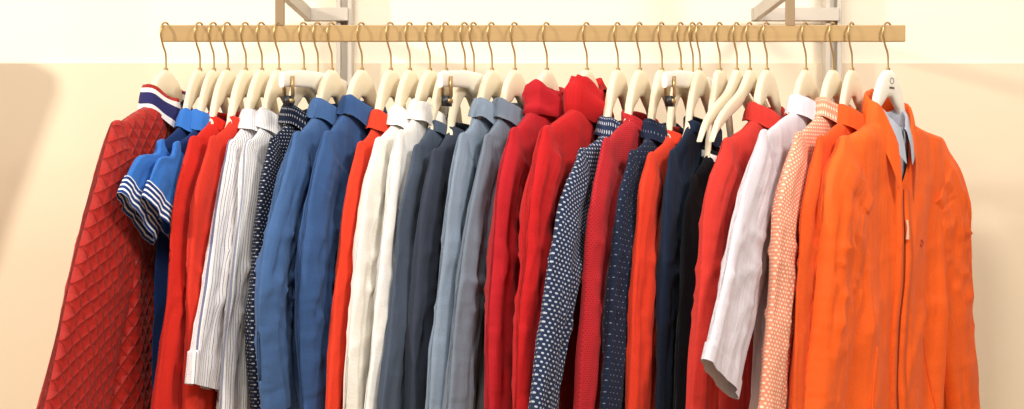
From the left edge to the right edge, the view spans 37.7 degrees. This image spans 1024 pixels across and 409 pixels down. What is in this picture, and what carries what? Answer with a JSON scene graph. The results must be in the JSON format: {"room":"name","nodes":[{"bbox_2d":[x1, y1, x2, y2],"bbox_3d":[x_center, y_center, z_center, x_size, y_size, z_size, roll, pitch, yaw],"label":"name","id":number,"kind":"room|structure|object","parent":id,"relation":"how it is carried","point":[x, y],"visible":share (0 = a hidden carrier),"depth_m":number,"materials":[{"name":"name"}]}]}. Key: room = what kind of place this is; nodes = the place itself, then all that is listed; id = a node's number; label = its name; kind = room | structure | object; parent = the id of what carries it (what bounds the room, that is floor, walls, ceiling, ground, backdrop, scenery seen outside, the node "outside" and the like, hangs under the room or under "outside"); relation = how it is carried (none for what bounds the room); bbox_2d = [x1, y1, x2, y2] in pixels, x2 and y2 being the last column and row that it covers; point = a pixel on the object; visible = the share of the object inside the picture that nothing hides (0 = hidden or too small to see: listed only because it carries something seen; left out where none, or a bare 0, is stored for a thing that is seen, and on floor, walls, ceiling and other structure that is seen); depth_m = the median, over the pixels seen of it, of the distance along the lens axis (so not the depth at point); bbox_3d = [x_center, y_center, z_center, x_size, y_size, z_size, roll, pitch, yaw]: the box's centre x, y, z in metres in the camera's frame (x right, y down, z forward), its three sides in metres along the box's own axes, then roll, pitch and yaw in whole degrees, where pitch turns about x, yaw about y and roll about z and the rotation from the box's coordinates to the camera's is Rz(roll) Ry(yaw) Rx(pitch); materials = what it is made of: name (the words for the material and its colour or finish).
{"room":"shop","nodes":[
{"label":"shop","id":0,"kind":"room"},
{"bbox_2d":[0,0,1023,62],"bbox_3d":[0.000,-0.343,3.530,8.000,3.000,0.100,0,0,0],"label":"wall","id":1,"kind":"structure","parent":0,"point":[31,31],"depth_m":3.48,"materials":[{"name":"beige paint"}]},
{"bbox_2d":[275,0,353,81],"bbox_3d":[-0.419,-0.193,3.232,0.109,2.700,0.476,0,0,0],"label":"wall bracket","id":2,"kind":"object","parent":1,"relation":"attached to","point":[343,13],"visible":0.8,"depth_m":3.41,"materials":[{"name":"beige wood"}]},
{"bbox_2d":[162,25,904,41],"bbox_3d":[0.043,-0.342,3.000,1.486,0.033,0.010,0,0,0],"label":"rail","id":3,"kind":"object","parent":2,"relation":"attached to","point":[170,33],"visible":1,"depth_m":3.00,"materials":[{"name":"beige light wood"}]},
{"bbox_2d":[151,22,182,103],"bbox_3d":[-0.692,-0.241,3.000,0.017,0.250,0.388,0,0,16],"label":"clothes hanger","id":4,"kind":"object","parent":3,"relation":"hanging from","point":[165,80],"visible":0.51,"depth_m":2.99,"materials":[{"name":"beige wood"}]},
{"bbox_2d":[36,84,192,408],"bbox_3d":[-0.699,0.153,2.967,0.095,0.779,0.829,0,0,16],"label":"quilted jacket","id":5,"kind":"object","parent":4,"relation":"hanging from","point":[101,356],"visible":0.44,"depth_m":2.76,"materials":[{"name":"red fabric"}]},
{"bbox_2d":[183,22,211,111],"bbox_3d":[-0.624,-0.224,3.000,0.012,0.284,0.307,0,0,17],"label":"clothes hanger","id":6,"kind":"object","parent":3,"relation":"hanging from","point":[194,87],"visible":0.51,"depth_m":2.98,"materials":[{"name":"beige wood"}]},
{"bbox_2d":[116,108,225,391],"bbox_3d":[-0.617,0.197,2.998,0.090,0.769,0.604,0,0,17],"label":"polo shirt","id":7,"kind":"object","parent":6,"relation":"hanging from","point":[131,188],"visible":0.21,"depth_m":2.84,"materials":[{"name":"blue fabric"}]},
{"bbox_2d":[197,22,228,113],"bbox_3d":[-0.596,-0.222,3.000,0.012,0.288,0.298,0,0,17],"label":"clothes hanger","id":8,"kind":"object","parent":3,"relation":"hanging from","point":[210,80],"visible":0.51,"depth_m":2.98,"materials":[{"name":"beige wood"}]},
{"bbox_2d":[140,109,209,242],"bbox_3d":[-0.592,0.199,3.000,0.096,0.773,0.565,0,0,17],"label":"polo shirt","id":9,"kind":"object","parent":8,"relation":"hanging from","point":[158,194],"visible":0.23,"depth_m":2.80,"materials":[{"name":"blue fabric"}]},
{"bbox_2d":[209,22,244,123],"bbox_3d":[-0.568,-0.227,3.000,0.014,0.277,0.279,0,0,18],"label":"clothes hanger","id":10,"kind":"object","parent":3,"relation":"hanging from","point":[225,82],"visible":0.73,"depth_m":2.97,"materials":[{"name":"beige wood"}]},
{"bbox_2d":[150,112,226,408],"bbox_3d":[-0.566,0.194,2.999,0.064,0.761,0.579,0,0,19],"label":"shirt","id":11,"kind":"object","parent":10,"relation":"hanging from","point":[168,382],"visible":0.22,"depth_m":2.79,"materials":[{"name":"red fabric"}]},
{"bbox_2d":[225,22,261,126],"bbox_3d":[-0.532,-0.227,3.000,0.016,0.277,0.271,0,0,18],"label":"clothes hanger","id":12,"kind":"object","parent":3,"relation":"hanging from","point":[240,88],"visible":0.57,"depth_m":2.97,"materials":[{"name":"white plastic"}]},
{"bbox_2d":[182,111,239,408],"bbox_3d":[-0.526,0.194,2.998,0.063,0.762,0.492,0,0,16],"label":"shirt","id":13,"kind":"object","parent":12,"relation":"hanging from","point":[202,205],"visible":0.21,"depth_m":2.80,"materials":[{"name":"red fabric"}]},
{"bbox_2d":[245,22,278,113],"bbox_3d":[-0.500,-0.224,3.000,0.016,0.284,0.248,0,0,19],"label":"clothes hanger","id":14,"kind":"object","parent":3,"relation":"hanging from","point":[257,87],"visible":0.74,"depth_m":2.98,"materials":[{"name":"beige wood"}]},
{"bbox_2d":[184,108,259,408],"bbox_3d":[-0.493,0.197,2.997,0.090,0.770,0.574,0,0,19],"label":"striped shirt","id":15,"kind":"object","parent":14,"relation":"hanging from","point":[203,365],"visible":0.26,"depth_m":2.80,"materials":[{"name":"white fabric"}]},
{"bbox_2d":[262,22,290,110],"bbox_3d":[-0.466,-0.224,3.000,0.016,0.284,0.248,0,0,19],"label":"clothes hanger","id":16,"kind":"object","parent":3,"relation":"hanging from","point":[273,90],"visible":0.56,"depth_m":2.97,"materials":[{"name":"beige wood"}]},
{"bbox_2d":[218,107,282,408],"bbox_3d":[-0.463,0.195,2.999,0.090,0.772,0.480,0,0,19],"label":"striped shirt","id":17,"kind":"object","parent":16,"relation":"hanging from","point":[233,387],"visible":0.27,"depth_m":2.83,"materials":[{"name":"white fabric"}]},
{"bbox_2d":[284,22,315,123],"bbox_3d":[-0.416,-0.228,3.000,0.017,0.276,0.248,0,0,20],"label":"clothes hanger","id":18,"kind":"object","parent":3,"relation":"hanging from","point":[300,92],"visible":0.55,"depth_m":2.98,"materials":[{"name":"beige wood"}]},
{"bbox_2d":[244,105,310,408],"bbox_3d":[-0.411,0.187,2.998,0.089,0.772,0.428,0,0,20],"label":"shirt","id":19,"kind":"object","parent":18,"relation":"hanging from","point":[294,118],"visible":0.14,"depth_m":2.83,"materials":[{"name":"fabric"}]},
{"bbox_2d":[279,22,349,106],"bbox_3d":[-0.388,-0.277,3.000,0.022,0.177,0.300,0,0,20],"label":"hanger","id":20,"kind":"object","parent":3,"relation":"hanging from","point":[296,78],"visible":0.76,"depth_m":2.92,"materials":[{"name":"white plastic"}]},
{"bbox_2d":[316,22,345,105],"bbox_3d":[-0.360,-0.231,3.000,0.017,0.270,0.301,0,0,20],"label":"clothes hanger","id":21,"kind":"object","parent":3,"relation":"hanging from","point":[331,84],"visible":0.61,"depth_m":2.98,"materials":[{"name":"white plastic"}]},
{"bbox_2d":[254,97,339,408],"bbox_3d":[-0.354,0.176,2.998,0.093,0.771,0.608,0,0,20],"label":"shirt","id":22,"kind":"object","parent":21,"relation":"hanging from","point":[274,297],"visible":0.3,"depth_m":2.77,"materials":[{"name":"blue fabric"}]},
{"bbox_2d":[345,22,376,114],"bbox_3d":[-0.300,-0.231,3.000,0.017,0.270,0.304,0,0,21],"label":"clothes hanger","id":23,"kind":"object","parent":3,"relation":"hanging from","point":[361,84],"visible":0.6,"depth_m":2.99,"materials":[{"name":"beige wood"}]},
{"bbox_2d":[294,94,386,408],"bbox_3d":[-0.295,0.170,2.998,0.089,0.771,0.524,0,0,22],"label":"shirt","id":24,"kind":"object","parent":23,"relation":"hanging from","point":[318,237],"visible":0.38,"depth_m":2.79,"materials":[{"name":"blue fabric"}]},
{"bbox_2d":[375,22,406,129],"bbox_3d":[-0.242,-0.222,3.000,0.016,0.288,0.265,0,0,22],"label":"clothes hanger","id":25,"kind":"object","parent":3,"relation":"hanging from","point":[390,80],"visible":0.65,"depth_m":2.98,"materials":[{"name":"white plastic"}]},
{"bbox_2d":[325,109,389,408],"bbox_3d":[-0.238,0.199,2.998,0.092,0.772,0.539,0,0,22],"label":"shirt","id":26,"kind":"object","parent":25,"relation":"hanging from","point":[336,352],"visible":0.18,"depth_m":2.80,"materials":[{"name":"red fabric"}]},
{"bbox_2d":[394,22,418,106],"bbox_3d":[-0.204,-0.226,3.000,0.016,0.280,0.281,0,0,22],"label":"clothes hanger","id":27,"kind":"object","parent":3,"relation":"hanging from","point":[407,87],"visible":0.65,"depth_m":2.98,"materials":[{"name":"white plastic"}]},
{"bbox_2d":[343,105,410,408],"bbox_3d":[-0.200,0.191,2.999,0.095,0.772,0.545,0,0,22],"label":"shirt","id":28,"kind":"object","parent":27,"relation":"hanging from","point":[367,237],"visible":0.29,"depth_m":2.80,"materials":[{"name":"fabric"}]},
{"bbox_2d":[415,22,445,116],"bbox_3d":[-0.164,-0.233,3.000,0.014,0.266,0.262,0,0,23],"label":"clothes hanger","id":29,"kind":"object","parent":3,"relation":"hanging from","point":[425,88],"visible":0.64,"depth_m":2.98,"materials":[{"name":"beige wood"}]},
{"bbox_2d":[364,98,456,408],"bbox_3d":[-0.160,0.177,2.997,0.097,0.772,0.563,0,0,23],"label":"shirt","id":30,"kind":"object","parent":29,"relation":"hanging from","point":[420,113],"visible":0.27,"depth_m":2.81,"materials":[{"name":"fabric"}]},
{"bbox_2d":[428,22,461,129],"bbox_3d":[-0.132,-0.218,3.000,0.014,0.296,0.269,0,0,23],"label":"clothes hanger","id":31,"kind":"object","parent":3,"relation":"hanging from","point":[436,98],"visible":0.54,"depth_m":2.96,"materials":[{"name":"beige wood"}]},
{"bbox_2d":[377,117,467,408],"bbox_3d":[-0.126,0.203,2.998,0.064,0.761,0.588,0,0,25],"label":"shirt","id":32,"kind":"object","parent":31,"relation":"hanging from","point":[392,372],"visible":0.21,"depth_m":2.80,"materials":[{"name":"fabric"}]},
{"bbox_2d":[446,22,476,134],"bbox_3d":[-0.094,-0.214,3.000,0.017,0.304,0.275,0,0,24],"label":"clothes hanger","id":33,"kind":"object","parent":3,"relation":"hanging from","point":[459,93],"visible":0.45,"depth_m":2.96,"materials":[{"name":"beige wood"}]},
{"bbox_2d":[404,122,468,408],"bbox_3d":[-0.089,0.215,2.997,0.063,0.760,0.500,0,0,23],"label":"shirt","id":34,"kind":"object","parent":33,"relation":"hanging from","point":[425,264],"visible":0.25,"depth_m":2.81,"materials":[{"name":"fabric"}]},
{"bbox_2d":[437,22,503,106],"bbox_3d":[-0.076,-0.277,3.000,0.021,0.177,0.300,0,0,24],"label":"hanger","id":35,"kind":"object","parent":3,"relation":"hanging from","point":[469,80],"visible":0.75,"depth_m":2.93,"materials":[{"name":"white plastic"}]},
{"bbox_2d":[476,22,502,118],"bbox_3d":[-0.040,-0.229,3.000,0.017,0.273,0.277,0,0,24],"label":"clothes hanger","id":36,"kind":"object","parent":3,"relation":"hanging from","point":[491,84],"visible":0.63,"depth_m":2.98,"materials":[{"name":"beige wood"}]},
{"bbox_2d":[425,97,496,408],"bbox_3d":[-0.033,0.176,2.998,0.090,0.771,0.571,0,0,24],"label":"denim shirt","id":37,"kind":"object","parent":36,"relation":"hanging from","point":[466,155],"visible":0.22,"depth_m":2.80,"materials":[{"name":"grey fabric"}]},
{"bbox_2d":[497,22,525,118],"bbox_3d":[0.006,-0.227,3.000,0.017,0.277,0.259,0,0,25],"label":"clothes hanger","id":38,"kind":"object","parent":3,"relation":"hanging from","point":[514,84],"visible":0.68,"depth_m":2.98,"materials":[{"name":"white plastic"}]},
{"bbox_2d":[442,97,523,408],"bbox_3d":[0.009,0.175,2.999,0.089,0.772,0.597,0,0,25],"label":"denim shirt","id":39,"kind":"object","parent":38,"relation":"hanging from","point":[466,357],"visible":0.3,"depth_m":2.80,"materials":[{"name":"grey fabric"}]},
{"bbox_2d":[537,22,559,90],"bbox_3d":[0.070,-0.234,3.000,0.017,0.263,0.326,0,0,25],"label":"clothes hanger","id":40,"kind":"object","parent":3,"relation":"hanging from","point":[546,76],"visible":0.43,"depth_m":2.99,"materials":[{"name":"white plastic"}]},
{"bbox_2d":[484,79,563,408],"bbox_3d":[0.074,0.153,2.998,0.097,0.797,0.547,0,0,21],"label":"hooded jacket","id":41,"kind":"object","parent":40,"relation":"hanging from","point":[542,104],"visible":0.4,"depth_m":2.79,"materials":[{"name":"red fabric"}]},
{"bbox_2d":[580,22,598,87],"bbox_3d":[0.150,-0.235,3.000,0.017,0.261,0.405,0,0,26],"label":"clothes hanger","id":42,"kind":"object","parent":3,"relation":"hanging from","point":[586,72],"visible":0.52,"depth_m":2.99,"materials":[{"name":"beige wood"}]},
{"bbox_2d":[511,74,613,408],"bbox_3d":[0.153,0.146,2.999,0.099,0.804,0.673,0,0,26],"label":"hooded jacket","id":43,"kind":"object","parent":42,"relation":"hanging from","point":[558,143],"visible":0.32,"depth_m":2.77,"materials":[{"name":"fabric"}]},
{"bbox_2d":[603,22,627,116],"bbox_3d":[0.212,-0.216,3.000,0.017,0.300,0.379,0,0,26],"label":"clothes hanger","id":44,"kind":"object","parent":3,"relation":"hanging from","point":[617,87],"visible":0.51,"depth_m":2.98,"materials":[{"name":"beige wood"}]},
{"bbox_2d":[528,116,621,408],"bbox_3d":[0.207,0.211,2.978,0.089,0.772,0.804,0,0,25],"label":"shirt","id":45,"kind":"object","parent":44,"relation":"hanging from","point":[565,258],"visible":0.33,"depth_m":2.71,"materials":[{"name":"blue fabric"}]},
{"bbox_2d":[624,22,650,119],"bbox_3d":[0.256,-0.225,3.000,0.017,0.282,0.348,0,0,27],"label":"clothes hanger","id":46,"kind":"object","parent":3,"relation":"hanging from","point":[639,86],"visible":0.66,"depth_m":2.98,"materials":[{"name":"white plastic"}]},
{"bbox_2d":[573,109,658,408],"bbox_3d":[0.258,0.190,3.000,0.063,0.761,0.616,0,0,27],"label":"shirt","id":47,"kind":"object","parent":46,"relation":"hanging from","point":[614,152],"visible":0.34,"depth_m":2.77,"materials":[{"name":"red fabric"}]},
{"bbox_2d":[648,22,675,126],"bbox_3d":[0.300,-0.214,3.000,0.016,0.304,0.321,0,0,27],"label":"clothes hanger","id":48,"kind":"object","parent":3,"relation":"hanging from","point":[657,91],"visible":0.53,"depth_m":2.97,"materials":[{"name":"beige wood"}]},
{"bbox_2d":[599,118,683,408],"bbox_3d":[0.305,0.216,2.999,0.097,0.771,0.619,0,0,27],"label":"shirt","id":49,"kind":"object","parent":48,"relation":"hanging from","point":[653,133],"visible":0.26,"depth_m":2.78,"materials":[{"name":"blue fabric"}]},
{"bbox_2d":[666,22,693,137],"bbox_3d":[0.338,-0.212,3.000,0.014,0.308,0.317,0,0,28],"label":"clothes hanger","id":50,"kind":"object","parent":3,"relation":"hanging from","point":[683,93],"visible":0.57,"depth_m":2.97,"materials":[{"name":"beige wood"}]},
{"bbox_2d":[625,126,683,408],"bbox_3d":[0.343,0.223,2.998,0.063,0.760,0.547,0,0,26],"label":"shirt","id":51,"kind":"object","parent":50,"relation":"hanging from","point":[641,366],"visible":0.3,"depth_m":2.81,"materials":[{"name":"red fabric"}]},
{"bbox_2d":[662,22,711,106],"bbox_3d":[0.362,-0.277,3.000,0.021,0.177,0.300,0,0,28],"label":"hanger","id":52,"kind":"object","parent":3,"relation":"hanging from","point":[682,79],"visible":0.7,"depth_m":2.91,"materials":[{"name":"white wood"}]},
{"bbox_2d":[682,22,709,135],"bbox_3d":[0.376,-0.212,3.000,0.014,0.308,0.307,0,0,28],"label":"clothes hanger","id":53,"kind":"object","parent":3,"relation":"hanging from","point":[699,86],"visible":0.61,"depth_m":2.98,"materials":[{"name":"beige wood"}]},
{"bbox_2d":[654,116,721,408],"bbox_3d":[0.382,0.203,2.997,0.063,0.761,0.469,0,0,27],"label":"shirt","id":54,"kind":"object","parent":53,"relation":"hanging from","point":[685,159],"visible":0.34,"depth_m":2.83,"materials":[{"name":"fabric"}]},
{"bbox_2d":[704,22,733,157],"bbox_3d":[0.416,-0.189,3.000,0.014,0.353,0.283,0,0,29],"label":"clothes hanger","id":55,"kind":"object","parent":3,"relation":"hanging from","point":[719,83],"visible":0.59,"depth_m":2.98,"materials":[{"name":"beige wood"}]},
{"bbox_2d":[673,145,720,408],"bbox_3d":[0.417,0.258,3.000,0.067,0.761,0.481,0,0,29],"label":"cardigan","id":56,"kind":"object","parent":55,"relation":"hanging from","point":[692,211],"visible":0.23,"depth_m":2.82,"materials":[{"name":"fabric"}]},
{"bbox_2d":[697,22,752,141],"bbox_3d":[0.450,-0.242,3.000,0.015,0.248,0.400,0,0,29],"label":"clothes hanger","id":57,"kind":"object","parent":3,"relation":"hanging from","point":[736,77],"visible":0.59,"depth_m":2.94,"materials":[{"name":"beige wood"}]},
{"bbox_2d":[709,22,769,141],"bbox_3d":[0.476,-0.242,3.000,0.015,0.248,0.400,0,0,30],"label":"clothes hanger","id":58,"kind":"object","parent":3,"relation":"hanging from","point":[749,81],"visible":0.76,"depth_m":2.94,"materials":[{"name":"beige wood"}]},
{"bbox_2d":[753,22,780,115],"bbox_3d":[0.510,-0.224,3.000,0.017,0.283,0.424,0,0,31],"label":"clothes hanger","id":59,"kind":"object","parent":3,"relation":"hanging from","point":[766,86],"visible":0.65,"depth_m":2.99,"materials":[{"name":"beige wood"}]},
{"bbox_2d":[685,101,787,408],"bbox_3d":[0.511,0.183,2.996,0.089,0.772,0.766,0,0,31],"label":"shirt","id":60,"kind":"object","parent":59,"relation":"hanging from","point":[726,175],"visible":0.26,"depth_m":2.74,"materials":[{"name":"red fabric"}]},
{"bbox_2d":[793,22,818,100],"bbox_3d":[0.588,-0.231,3.000,0.016,0.269,0.459,0,0,32],"label":"clothes hanger","id":61,"kind":"object","parent":3,"relation":"hanging from","point":[805,85],"visible":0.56,"depth_m":2.99,"materials":[{"name":"beige wood"}]},
{"bbox_2d":[701,94,815,408],"bbox_3d":[0.565,0.168,2.949,0.089,0.770,0.879,0,0,33],"label":"shirt","id":62,"kind":"object","parent":61,"relation":"hanging from","point":[742,293],"visible":0.38,"depth_m":2.72,"materials":[{"name":"fabric"}]},
{"bbox_2d":[820,22,841,103],"bbox_3d":[0.642,-0.230,3.000,0.017,0.271,0.389,0,0,32],"label":"clothes hanger","id":63,"kind":"object","parent":3,"relation":"hanging from","point":[831,88],"visible":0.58,"depth_m":2.98,"materials":[{"name":"white plastic"}]},
{"bbox_2d":[757,96,852,408],"bbox_3d":[0.643,0.174,2.994,0.090,0.771,0.769,0,0,31],"label":"shirt","id":64,"kind":"object","parent":63,"relation":"hanging from","point":[783,249],"visible":0.38,"depth_m":2.75,"materials":[{"name":"orange fabric"}]},
{"bbox_2d":[839,22,862,112],"bbox_3d":[0.680,-0.228,3.000,0.014,0.276,0.370,0,0,32],"label":"clothes hanger","id":65,"kind":"object","parent":3,"relation":"hanging from","point":[851,86],"visible":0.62,"depth_m":2.99,"materials":[{"name":"beige wood"}]},
{"bbox_2d":[787,104,864,408],"bbox_3d":[0.686,0.187,2.998,0.096,0.772,0.666,0,0,32],"label":"shirt","id":66,"kind":"object","parent":65,"relation":"hanging from","point":[850,120],"visible":0.25,"depth_m":2.76,"materials":[{"name":"fabric"}]},
{"bbox_2d":[872,22,904,113],"bbox_3d":[0.752,-0.228,3.000,0.018,0.275,0.374,0,0,41],"label":"clothes hanger","id":67,"kind":"object","parent":3,"relation":"hanging from","point":[887,84],"visible":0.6,"depth_m":2.99,"materials":[{"name":"white wood"}]},
{"bbox_2d":[804,89,979,408],"bbox_3d":[0.771,0.170,3.018,0.096,0.806,0.740,0,0,41],"label":"jacket","id":68,"kind":"object","parent":67,"relation":"hanging from","point":[892,326],"visible":0.97,"depth_m":2.96,"materials":[{"name":"fabric"}]},
{"bbox_2d":[0,63,1023,408],"bbox_3d":[0.000,0.415,3.473,8.000,1.483,0.016,0,0,0],"label":"wall","id":69,"kind":"structure","parent":1,"relation":"attached to","point":[56,118],"depth_m":3.46,"materials":[{"name":"paint"}]},
{"bbox_2d":[751,0,841,101],"bbox_3d":[0.649,-0.193,3.232,0.206,2.700,0.476,0,0,0],"label":"wall bracket","id":70,"kind":"object","parent":1,"relation":"attached to","point":[830,11],"visible":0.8,"depth_m":3.41,"materials":[{"name":"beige wood"}]}
]}

